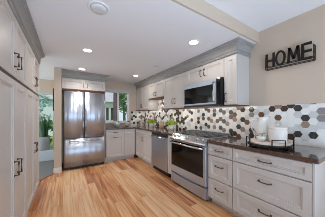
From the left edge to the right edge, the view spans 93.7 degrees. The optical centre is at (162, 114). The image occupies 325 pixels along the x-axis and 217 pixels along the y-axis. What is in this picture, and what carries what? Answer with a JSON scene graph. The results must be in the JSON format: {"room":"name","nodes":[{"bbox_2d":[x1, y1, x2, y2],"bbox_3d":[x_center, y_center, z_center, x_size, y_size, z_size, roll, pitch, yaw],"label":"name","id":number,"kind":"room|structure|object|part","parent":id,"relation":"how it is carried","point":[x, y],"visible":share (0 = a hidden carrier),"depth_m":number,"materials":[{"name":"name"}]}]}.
{"room":"kitchen","nodes":[
{"label":"kitchen","id":0,"kind":"room"},
{"bbox_2d":[39,79,53,92],"bbox_3d":[-4.200,0.145,4.092,2.534,2.377,0.120,0,0,-33],"label":"wall","id":1,"kind":"structure","parent":0,"point":[46,86],"depth_m":4.51,"materials":[{"name":"beige paint"}]},
{"bbox_2d":[39,92,53,147],"bbox_3d":[-3.903,0.309,4.282,1.440,1.930,0.080,0,0,-33],"label":"door","id":2,"kind":"structure","parent":1,"relation":"in","point":[39,92],"depth_m":4.62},
{"bbox_2d":[54,67,61,167],"bbox_3d":[-2.726,0.145,4.014,0.134,2.377,1.600,0,0,-33],"label":"wall","id":3,"kind":"structure","parent":0,"point":[57,70],"depth_m":3.34,"materials":[{"name":"beige paint"}]},
{"bbox_2d":[53,167,61,172],"bbox_3d":[-2.295,1.219,3.331,0.148,0.110,0.014,0,0,-33],"label":"baseboard","id":4,"kind":"structure","parent":3,"relation":"attached to","point":[55,170],"depth_m":3.33,"materials":[{"name":"white paint"}]},
{"bbox_2d":[62,81,136,162],"bbox_3d":[-1.665,0.145,4.740,2.423,2.377,0.120,0,0,-33],"label":"wall","id":5,"kind":"structure","parent":0,"point":[109,84],"depth_m":4.95,"materials":[{"name":"beige paint"}]},
{"bbox_2d":[105,93,130,122],"bbox_3d":[-1.461,-0.241,4.817,0.910,1.010,0.110,0,0,-33],"label":"window","id":6,"kind":"structure","parent":5,"relation":"in","point":[114,94],"depth_m":4.83,"materials":[{"name":"white paint"}]},
{"bbox_3d":[-1.510,-0.251,4.815,0.075,0.890,0.050,0,0,-33],"label":"post","id":7,"kind":"part","parent":6,"relation":"part of","materials":[{"name":"grey wood"}]},
{"bbox_2d":[105,88,131,93],"bbox_3d":[-1.415,-0.735,4.782,0.970,0.103,0.070,0,0,-33],"label":"window blind","id":8,"kind":"object","parent":5,"relation":"attached to","point":[106,90],"visible":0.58,"depth_m":4.76,"materials":[{"name":"grey fabric"}]},
{"bbox_2d":[131,111,144,125],"bbox_3d":[-0.834,0.117,5.196,0.516,0.485,0.004,0,0,-33],"label":"tile backsplash","id":9,"kind":"structure","parent":5,"relation":"attached to","point":[137,117],"depth_m":5.18,"materials":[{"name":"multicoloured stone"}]},
{"bbox_2d":[27,152,237,216],"bbox_3d":[-0.702,1.302,1.005,5.100,0.064,8.850,0,0,-33],"label":"floor","id":10,"kind":"structure","parent":0,"point":[130,187],"depth_m":2.43,"materials":[{"name":"brown wood"}]},
{"bbox_2d":[0,0,26,216],"bbox_3d":[-1.557,0.124,1.203,0.660,2.300,0.984,0,0,-33],"label":"pantry cabinet","id":11,"kind":"object","parent":10,"relation":"on","point":[13,42],"visible":1,"depth_m":1.30,"materials":[{"name":"grey paint"}]},
{"bbox_3d":[-1.186,-0.598,1.148,0.020,0.533,0.484,0,0,-33],"label":"door","id":12,"kind":"part","parent":11,"relation":"part of","materials":[{"name":"grey paint"}]},
{"bbox_3d":[-1.186,0.431,1.148,0.020,1.467,0.484,0,0,-33],"label":"door","id":13,"kind":"part","parent":11,"relation":"part of","materials":[{"name":"grey paint"}]},
{"bbox_3d":[-1.267,0.469,1.329,0.037,0.138,0.018,0,0,-33],"label":"handle","id":14,"kind":"part","parent":11,"relation":"part of","materials":[{"name":"brown metal"}]},
{"bbox_3d":[-1.451,-0.598,1.563,0.020,0.533,0.484,0,0,-33],"label":"door","id":15,"kind":"part","parent":11,"relation":"part of","materials":[{"name":"grey paint"}]},
{"bbox_3d":[-1.451,0.431,1.563,0.020,1.467,0.484,0,0,-33],"label":"door","id":16,"kind":"part","parent":11,"relation":"part of","materials":[{"name":"grey paint"}]},
{"bbox_2d":[27,41,38,213],"bbox_3d":[-2.088,0.124,2.033,0.660,2.300,0.983,0,0,-33],"label":"pantry cabinet","id":17,"kind":"object","parent":10,"relation":"on","point":[32,63],"visible":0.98,"depth_m":2.12,"materials":[{"name":"grey paint"}]},
{"bbox_2d":[7,0,44,63],"bbox_3d":[-1.827,-0.954,1.660,0.690,0.172,2.046,0,0,-33],"label":"crown molding","id":18,"kind":"structure","parent":17,"relation":"attached to","point":[20,9],"depth_m":1.62,"materials":[{"name":"grey paint"}]},
{"bbox_3d":[-1.717,-0.598,1.979,0.020,0.533,0.484,0,0,-33],"label":"door","id":19,"kind":"part","parent":17,"relation":"part of","materials":[{"name":"grey paint"}]},
{"bbox_3d":[-1.717,0.431,1.979,0.020,1.467,0.484,0,0,-33],"label":"door","id":20,"kind":"part","parent":17,"relation":"part of","materials":[{"name":"grey paint"}]},
{"bbox_3d":[-1.982,-0.598,2.393,0.020,0.533,0.484,0,0,-33],"label":"door","id":21,"kind":"part","parent":17,"relation":"part of","materials":[{"name":"grey paint"}]},
{"bbox_3d":[-1.982,0.431,2.393,0.020,1.467,0.484,0,0,-33],"label":"door","id":22,"kind":"part","parent":17,"relation":"part of","materials":[{"name":"grey paint"}]},
{"bbox_2d":[39,148,53,161],"bbox_3d":[-3.479,1.127,4.185,0.850,0.286,0.320,0,0,-33],"label":"wall","id":23,"kind":"structure","parent":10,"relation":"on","point":[47,155],"depth_m":4.19,"materials":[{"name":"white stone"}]},
{"bbox_2d":[39,115,50,150],"bbox_3d":[-3.327,0.462,4.295,0.314,1.044,0.367,0,0,-33],"label":"snake plant","id":24,"kind":"object","parent":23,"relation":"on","point":[44,139],"visible":0.91,"depth_m":4.22,"materials":[{"name":"plant"}]},
{"bbox_3d":[-3.331,0.799,4.279,0.270,0.370,0.270,0,0,-33],"label":"pot","id":25,"kind":"part","parent":24,"relation":"part of","materials":[{"name":"white ceramic"}]},
{"bbox_2d":[62,77,104,162],"bbox_3d":[-2.075,0.121,4.024,0.964,2.305,0.637,0,0,-33],"label":"tall cabinet","id":26,"kind":"object","parent":10,"relation":"on","point":[69,84],"visible":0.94,"depth_m":3.76,"materials":[{"name":"grey paint"}]},
{"bbox_3d":[-2.132,-0.741,3.667,0.474,0.248,0.020,0,0,-33],"label":"door","id":27,"kind":"part","parent":26,"relation":"part of","materials":[{"name":"grey paint"}]},
{"bbox_3d":[-2.078,-0.590,4.030,0.960,0.050,0.586,0,0,-33],"label":"panel","id":28,"kind":"part","parent":26,"relation":"part of","materials":[{"name":"white wood"}]},
{"bbox_2d":[62,69,108,82],"bbox_3d":[-2.033,-0.954,4.029,1.040,0.172,0.673,0,0,-33],"label":"crown molding","id":29,"kind":"structure","parent":26,"relation":"attached to","point":[65,73],"depth_m":3.75,"materials":[{"name":"grey paint"}]},
{"bbox_3d":[-1.726,-0.741,3.927,0.474,0.248,0.020,0,0,-33],"label":"door","id":30,"kind":"part","parent":26,"relation":"part of","materials":[{"name":"grey paint"}]},
{"bbox_2d":[63,90,104,169],"bbox_3d":[-2.033,0.356,3.941,0.897,1.836,0.770,0,0,-33],"label":"refrigerator","id":31,"kind":"object","parent":10,"relation":"on","point":[83,112],"visible":1,"depth_m":3.64,"materials":[{"name":"silver metal"}]},
{"bbox_3d":[-2.067,0.003,3.568,0.416,1.087,0.081,0,0,-33],"label":"door","id":32,"kind":"part","parent":31,"relation":"part of","materials":[{"name":"silver metal"}]},
{"bbox_3d":[-1.870,0.881,3.694,0.884,0.646,0.081,0,0,-33],"label":"freezer drawer","id":33,"kind":"part","parent":31,"relation":"part of","materials":[{"name":"silver metal"}]},
{"bbox_3d":[-1.692,0.003,3.807,0.462,1.087,0.082,0,0,-33],"label":"door","id":34,"kind":"part","parent":31,"relation":"part of","materials":[{"name":"silver metal"}]},
{"bbox_2d":[105,129,123,161],"bbox_3d":[-1.443,0.838,4.410,0.487,0.872,0.667,0,0,-33],"label":"base cabinet","id":35,"kind":"object","parent":10,"relation":"on","point":[114,139],"visible":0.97,"depth_m":4.16,"materials":[{"name":"grey paint"}]},
{"bbox_3d":[-1.290,0.482,4.170,0.480,0.145,0.020,0,0,-33],"label":"drawer","id":36,"kind":"part","parent":35,"relation":"part of","materials":[{"name":"grey paint"}]},
{"bbox_3d":[-1.290,0.866,4.170,0.480,0.599,0.020,0,0,-33],"label":"door","id":37,"kind":"part","parent":35,"relation":"part of","materials":[{"name":"grey paint"}]},
{"bbox_2d":[123,128,134,158],"bbox_3d":[-1.109,0.838,4.647,0.328,0.872,0.628,0,0,-33],"label":"base cabinet","id":38,"kind":"object","parent":10,"relation":"on","point":[129,134],"visible":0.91,"depth_m":4.39,"materials":[{"name":"grey paint"}]},
{"bbox_3d":[-0.945,0.482,4.391,0.321,0.145,0.020,0,0,-33],"label":"drawer","id":39,"kind":"part","parent":38,"relation":"part of","materials":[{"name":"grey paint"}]},
{"bbox_3d":[-0.945,0.866,4.391,0.321,0.599,0.020,0,0,-33],"label":"door","id":40,"kind":"part","parent":38,"relation":"part of","materials":[{"name":"grey paint"}]},
{"bbox_2d":[136,129,152,165],"bbox_3d":[-0.281,0.838,4.207,0.659,0.872,0.978,0,0,-33],"label":"base cabinet","id":41,"kind":"object","parent":10,"relation":"on","point":[143,138],"visible":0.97,"depth_m":3.99,"materials":[{"name":"grey paint"}]},
{"bbox_3d":[-0.649,0.851,4.262,0.020,0.629,0.482,0,0,-33],"label":"door","id":42,"kind":"part","parent":41,"relation":"part of","materials":[{"name":"grey paint"}]},
{"bbox_2d":[105,125,182,134],"bbox_3d":[-0.559,0.380,3.916,1.444,0.040,2.456,0,0,-33],"label":"countertop","id":43,"kind":"structure","parent":41,"relation":"on","point":[166,131],"depth_m":3.99,"materials":[{"name":"brown stone"}]},
{"bbox_2d":[113,122,120,126],"bbox_3d":[-1.371,0.297,4.584,0.230,0.125,0.230,0,0,-33],"label":"glass bowl","id":44,"kind":"object","parent":43,"relation":"on","point":[116,124],"visible":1,"depth_m":4.53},
{"bbox_2d":[147,119,156,126],"bbox_3d":[-0.322,0.245,4.454,0.301,0.230,0.298,0,0,28],"label":"potted herb","id":45,"kind":"object","parent":43,"relation":"on","point":[151,122],"visible":0.95,"depth_m":4.40,"materials":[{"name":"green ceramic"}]},
{"bbox_2d":[159,121,163,127],"bbox_3d":[-0.024,0.260,4.139,0.132,0.200,0.132,0,0,-33],"label":"jar","id":46,"kind":"object","parent":43,"relation":"on","point":[161,124],"visible":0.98,"depth_m":4.09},
{"bbox_2d":[165,120,176,129],"bbox_3d":[0.215,0.240,3.671,0.304,0.240,0.316,0,0,-33],"label":"potted herb","id":47,"kind":"object","parent":43,"relation":"on","point":[170,126],"visible":1,"depth_m":3.62,"materials":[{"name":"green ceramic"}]},
{"bbox_3d":[-0.517,0.468,4.056,0.020,0.115,0.971,0,0,-33],"label":"drawer","id":48,"kind":"part","parent":41,"relation":"part of","materials":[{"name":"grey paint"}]},
{"bbox_3d":[-0.385,0.851,3.850,0.020,0.629,0.482,0,0,-33],"label":"door","id":49,"kind":"part","parent":41,"relation":"part of","materials":[{"name":"grey paint"}]},
{"bbox_2d":[151,132,170,176],"bbox_3d":[0.147,0.840,3.498,0.663,0.868,0.660,0,0,-33],"label":"dishwasher","id":50,"kind":"object","parent":10,"relation":"on","point":[159,141],"visible":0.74,"depth_m":3.29,"materials":[{"name":"silver metal"}]},
{"bbox_3d":[-0.063,0.824,3.363,0.048,0.700,0.660,0,0,-33],"label":"door","id":51,"kind":"part","parent":50,"relation":"part of","materials":[{"name":"silver metal"}]},
{"bbox_2d":[168,135,171,173],"bbox_3d":[0.407,0.838,3.168,0.620,0.872,0.155,0,0,-33],"label":"base cabinet","id":52,"kind":"object","parent":10,"relation":"on","point":[169,139],"visible":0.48,"depth_m":3.02,"materials":[{"name":"grey paint"}]},
{"bbox_2d":[169,129,231,200],"bbox_3d":[0.626,0.793,2.700,0.717,0.962,0.858,0,0,-33],"label":"gas range","id":53,"kind":"object","parent":10,"relation":"on","point":[189,148],"visible":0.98,"depth_m":2.46,"materials":[{"name":"silver metal"}]},
{"bbox_3d":[0.358,0.499,2.529,0.081,0.028,0.815,0,0,-33],"label":"handle","id":54,"kind":"part","parent":53,"relation":"part of","materials":[{"name":"metal"}]},
{"bbox_3d":[0.408,1.151,2.561,0.039,0.165,0.850,0,0,-33],"label":"storage drawer","id":55,"kind":"part","parent":53,"relation":"part of","materials":[{"name":"silver metal"}]},
{"bbox_3d":[0.406,0.763,2.559,0.043,0.578,0.850,0,0,-33],"label":"oven door","id":56,"kind":"part","parent":53,"relation":"part of","materials":[{"name":"silver metal"}]},
{"bbox_3d":[0.421,0.402,2.569,0.122,0.115,0.858,0,0,-33],"label":"control panel","id":57,"kind":"part","parent":53,"relation":"part of","materials":[{"name":"metal"}]},
{"bbox_2d":[177,129,231,138],"bbox_3d":[0.701,0.340,2.748,0.539,0.056,0.858,0,0,-33],"label":"cooktop","id":58,"kind":"object","parent":53,"relation":"in","point":[197,133],"depth_m":2.57,"materials":[{"name":"silver metal"}]},
{"bbox_2d":[208,143,236,214],"bbox_3d":[1.004,0.838,2.198,0.659,0.872,0.382,0,0,-33],"label":"base cabinet","id":59,"kind":"object","parent":10,"relation":"on","point":[220,158],"visible":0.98,"depth_m":2.03,"materials":[{"name":"grey paint"}]},
{"bbox_3d":[0.768,1.037,2.047,0.020,0.270,0.375,0,0,-33],"label":"drawer","id":60,"kind":"part","parent":59,"relation":"part of","materials":[{"name":"grey paint"}]},
{"bbox_3d":[0.768,0.732,2.047,0.020,0.316,0.375,0,0,-33],"label":"drawer","id":61,"kind":"part","parent":59,"relation":"part of","materials":[{"name":"grey paint"}]},
{"bbox_3d":[0.768,0.486,2.047,0.020,0.152,0.375,0,0,-33],"label":"drawer","id":62,"kind":"part","parent":59,"relation":"part of","materials":[{"name":"grey paint"}]},
{"bbox_2d":[233,148,324,216],"bbox_3d":[1.307,0.838,1.724,0.659,0.872,0.737,0,0,-33],"label":"base cabinet","id":63,"kind":"object","parent":10,"relation":"on","point":[265,185],"visible":0.99,"depth_m":1.50,"materials":[{"name":"grey paint"}]},
{"bbox_2d":[207,136,324,163],"bbox_3d":[1.217,0.380,1.880,0.646,0.040,1.151,0,0,-33],"label":"countertop","id":64,"kind":"structure","parent":63,"relation":"on","point":[315,155],"depth_m":1.58,"materials":[{"name":"brown stone"}]},
{"bbox_2d":[246,135,294,151],"bbox_3d":[1.195,0.305,1.714,0.408,0.109,0.408,0,0,-33],"label":"serving tray","id":65,"kind":"object","parent":64,"relation":"on","point":[266,143],"visible":0.84,"depth_m":1.58,"materials":[{"name":"black metal"}]},
{"bbox_3d":[0.989,0.305,1.759,0.014,0.109,0.130,0,0,12],"label":"leg","id":66,"kind":"part","parent":65,"relation":"part of","materials":[{"name":"black metal"}]},
{"bbox_2d":[250,116,270,139],"bbox_3d":[1.176,0.157,1.828,0.142,0.280,0.186,0,0,-33],"label":"pitcher","id":67,"kind":"object","parent":65,"relation":"on","point":[262,124],"visible":0.74,"depth_m":1.77,"materials":[{"name":"white ceramic"}]},
{"bbox_2d":[256,133,265,141],"bbox_3d":[1.108,0.250,1.714,0.097,0.094,0.097,0,0,12],"label":"cup","id":68,"kind":"object","parent":65,"relation":"on","point":[260,138],"visible":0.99,"depth_m":1.69,"materials":[{"name":"white ceramic"}]},
{"bbox_2d":[268,124,287,142],"bbox_3d":[1.250,0.197,1.655,0.172,0.201,0.172,0,0,-33],"label":"canister","id":69,"kind":"object","parent":65,"relation":"on","point":[277,132],"visible":0.96,"depth_m":1.59,"materials":[{"name":"white ceramic"}]},
{"bbox_3d":[1.250,0.139,1.655,0.172,0.024,0.172,0,0,-33],"label":"lid","id":70,"kind":"part","parent":69,"relation":"part of","materials":[{"name":"white ceramic"}]},
{"bbox_3d":[1.149,0.305,1.508,0.130,0.109,0.014,0,0,12],"label":"leg","id":71,"kind":"part","parent":65,"relation":"part of","materials":[{"name":"black metal"}]},
{"bbox_3d":[1.066,1.037,1.581,0.020,0.270,0.711,0,0,-33],"label":"drawer","id":72,"kind":"part","parent":63,"relation":"part of","materials":[{"name":"grey paint"}]},
{"bbox_3d":[1.066,0.732,1.581,0.020,0.316,0.711,0,0,-33],"label":"drawer","id":73,"kind":"part","parent":63,"relation":"part of","materials":[{"name":"grey paint"}]},
{"bbox_3d":[1.066,0.486,1.581,0.020,0.152,0.711,0,0,-33],"label":"drawer","id":74,"kind":"part","parent":63,"relation":"part of","materials":[{"name":"grey paint"}]},
{"bbox_3d":[1.517,0.838,1.431,0.620,0.872,0.018,0,0,-33],"label":"panel","id":75,"kind":"part","parent":63,"relation":"part of","materials":[{"name":"grey paint"}]},
{"bbox_2d":[26,0,256,83],"bbox_3d":[-1.940,-1.193,2.813,4.963,0.300,4.570,0,0,-33],"label":"ceiling","id":76,"kind":"structure","parent":0,"point":[135,36],"depth_m":2.03,"materials":[{"name":"white paint"}]},
{"bbox_2d":[82,48,92,52],"bbox_3d":[-1.209,-1.038,2.456,0.172,0.010,0.172,0,0,-33],"label":"recessed light","id":77,"kind":"object","parent":76,"relation":"in","point":[89,50],"visible":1,"depth_m":2.46,"materials":[{"name":"white paint"}]},
{"bbox_2d":[88,0,109,14],"bbox_3d":[-0.621,-1.029,1.490,0.203,0.028,0.203,0,0,-33],"label":"smoke detector","id":78,"kind":"object","parent":76,"relation":"in","point":[97,7],"visible":1,"depth_m":1.46,"materials":[{"name":"white paint"}]},
{"bbox_2d":[187,39,199,44],"bbox_3d":[0.445,-1.038,2.184,0.172,0.010,0.172,0,0,-33],"label":"recessed light","id":79,"kind":"object","parent":76,"relation":"in","point":[192,41],"visible":1,"depth_m":2.17,"materials":[{"name":"white paint"}]},
{"bbox_2d":[171,0,258,42],"bbox_3d":[-0.029,-1.169,1.310,3.363,0.253,0.022,0,0,-33],"label":"wall","id":80,"kind":"structure","parent":0,"point":[203,8],"depth_m":1.73,"materials":[{"name":"beige paint"}]},
{"bbox_2d":[154,4,324,146],"bbox_3d":[1.556,0.019,2.064,0.120,2.630,8.200,0,0,-33],"label":"wall","id":81,"kind":"structure","parent":0,"point":[304,83],"depth_m":1.90,"materials":[{"name":"beige paint"}]},
{"bbox_2d":[136,85,157,110],"bbox_3d":[-0.527,-0.575,4.861,0.369,0.883,0.893,0,0,-33],"label":"upper cabinet","id":82,"kind":"object","parent":81,"relation":"attached to","point":[143,103],"visible":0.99,"depth_m":4.65,"materials":[{"name":"grey paint"}]},
{"bbox_3d":[-0.762,-0.506,4.976,0.020,0.712,0.439,0,0,-33],"label":"door","id":83,"kind":"part","parent":82,"relation":"part of","materials":[{"name":"grey paint"}]},
{"bbox_3d":[-0.521,-0.506,4.600,0.020,0.712,0.439,0,0,-33],"label":"door","id":84,"kind":"part","parent":82,"relation":"part of","materials":[{"name":"grey paint"}]},
{"bbox_2d":[134,37,254,88],"bbox_3d":[0.204,-0.954,3.686,0.402,0.172,3.662,0,0,-33],"label":"crown molding","id":85,"kind":"structure","parent":82,"relation":"attached to","point":[241,46],"depth_m":2.56,"materials":[{"name":"grey paint"}]},
{"bbox_2d":[148,79,163,99],"bbox_3d":[-0.067,-0.728,4.142,0.369,0.576,0.809,0,0,-33],"label":"upper cabinet","id":86,"kind":"object","parent":81,"relation":"attached to","point":[155,90],"visible":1,"depth_m":4.07,"materials":[{"name":"grey paint"}]},
{"bbox_3d":[-0.290,-0.659,4.239,0.020,0.405,0.397,0,0,-33],"label":"door","id":87,"kind":"part","parent":86,"relation":"part of","materials":[{"name":"grey paint"}]},
{"bbox_3d":[-0.052,-0.445,4.151,0.318,0.010,0.806,0,0,-33],"label":"panel","id":88,"kind":"part","parent":86,"relation":"part of","materials":[{"name":"brown wood"}]},
{"bbox_3d":[-0.072,-0.659,3.898,0.020,0.405,0.397,0,0,-33],"label":"door","id":89,"kind":"part","parent":86,"relation":"part of","materials":[{"name":"grey paint"}]},
{"bbox_2d":[164,71,195,109],"bbox_3d":[0.377,-0.575,3.448,0.369,0.883,0.833,0,0,-33],"label":"upper cabinet","id":90,"kind":"object","parent":81,"relation":"attached to","point":[174,85],"visible":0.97,"depth_m":3.32,"materials":[{"name":"grey paint"}]},
{"bbox_3d":[0.151,-0.506,3.550,0.020,0.712,0.409,0,0,-33],"label":"door","id":91,"kind":"part","parent":90,"relation":"part of","materials":[{"name":"grey paint"}]},
{"bbox_3d":[0.375,-0.506,3.199,0.020,0.712,0.409,0,0,-33],"label":"door","id":92,"kind":"part","parent":90,"relation":"part of","materials":[{"name":"grey paint"}]},
{"bbox_2d":[187,57,224,84],"bbox_3d":[0.828,-0.794,2.743,0.369,0.444,0.835,0,0,-33],"label":"upper cabinet","id":93,"kind":"object","parent":81,"relation":"attached to","point":[214,69],"visible":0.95,"depth_m":2.60,"materials":[{"name":"grey paint"}]},
{"bbox_3d":[0.601,-0.720,2.846,0.020,0.284,0.410,0,0,-33],"label":"door","id":94,"kind":"part","parent":93,"relation":"part of","materials":[{"name":"grey paint"}]},
{"bbox_2d":[184,77,231,107],"bbox_3d":[0.788,-0.354,2.718,0.463,0.432,0.829,0,0,-33],"label":"microwave","id":95,"kind":"object","parent":93,"relation":"attached to","point":[209,93],"visible":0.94,"depth_m":2.52,"materials":[{"name":"silver metal"}]},
{"bbox_3d":[0.630,-0.368,2.660,0.029,0.400,0.753,0,0,-33],"label":"door","id":96,"kind":"part","parent":95,"relation":"part of","materials":[{"name":"black glass"}]},
{"bbox_3d":[0.854,-0.368,2.312,0.027,0.400,0.072,0,0,-33],"label":"control panel","id":97,"kind":"part","parent":95,"relation":"part of","materials":[{"name":"black glass"}]},
{"bbox_3d":[0.827,-0.720,2.494,0.020,0.284,0.410,0,0,-33],"label":"door","id":98,"kind":"part","parent":93,"relation":"part of","materials":[{"name":"grey paint"}]},
{"bbox_2d":[145,100,324,147],"bbox_3d":[0.608,-0.036,3.429,0.004,0.790,4.522,0,0,-33],"label":"tile backsplash","id":99,"kind":"structure","parent":81,"relation":"attached to","point":[305,123],"depth_m":2.29,"materials":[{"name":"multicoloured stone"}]},
{"bbox_2d":[224,53,248,106],"bbox_3d":[1.110,-0.575,2.302,0.369,0.883,0.205,0,0,-33],"label":"upper cabinet","id":100,"kind":"object","parent":81,"relation":"attached to","point":[236,66],"visible":0.98,"depth_m":2.23,"materials":[{"name":"grey paint"}]},
{"bbox_3d":[0.996,-0.506,2.229,0.020,0.712,0.198,0,0,-33],"label":"door","id":101,"kind":"part","parent":100,"relation":"part of","materials":[{"name":"grey paint"}]},
{"bbox_2d":[265,41,315,70],"bbox_3d":[1.557,-0.713,1.892,0.064,0.212,0.489,0,0,-33],"label":"wall sign","id":102,"kind":"object","parent":81,"relation":"attached to","point":[273,60],"visible":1,"depth_m":1.84,"materials":[{"name":"black metal"}]},
{"bbox_2d":[204,0,324,31],"bbox_3d":[1.096,-1.246,-0.541,3.463,0.100,4.308,0,0,-33],"label":"ceiling","id":103,"kind":"structure","parent":0,"point":[260,15],"depth_m":1.73,"materials":[{"name":"white paint"}]},
{"label":"outside","id":104,"kind":"structure","parent":0,"visible":0},
{"bbox_3d":[-8.831,1.674,15.660,30.000,0.200,24.100,0,0,-33],"label":"ground","id":105,"kind":"structure","parent":104,"visible":0},
{"bbox_2d":[39,94,52,121],"bbox_3d":[-7.194,0.123,8.148,2.484,2.909,3.375,0,0,-33],"label":"tree","id":106,"kind":"object","parent":105,"relation":"on","point":[40,95],"visible":0.09,"depth_m":8.71,"materials":[{"name":"green plant"}]},
{"bbox_2d":[39,120,52,144],"bbox_3d":[-5.373,0.885,6.769,1.835,1.386,1.322,0,0,-33],"label":"tree","id":107,"kind":"object","parent":105,"relation":"on","point":[51,121],"visible":0.12,"depth_m":6.74,"materials":[{"name":"green plant"}]},
{"bbox_2d":[39,92,112,135],"bbox_3d":[-10.155,-0.526,13.091,11.000,4.200,5.600,0,0,-33],"label":"house","id":108,"kind":"structure","parent":105,"relation":"on","point":[48,110],"depth_m":13.41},
{"bbox_2d":[119,93,126,120],"bbox_3d":[-3.039,-0.291,12.476,1.819,3.740,1.892,0,0,-33],"label":"tree","id":109,"kind":"object","parent":105,"relation":"on","point":[122,103],"visible":0.44,"depth_m":12.20,"materials":[{"name":"green plant"}]}
]}

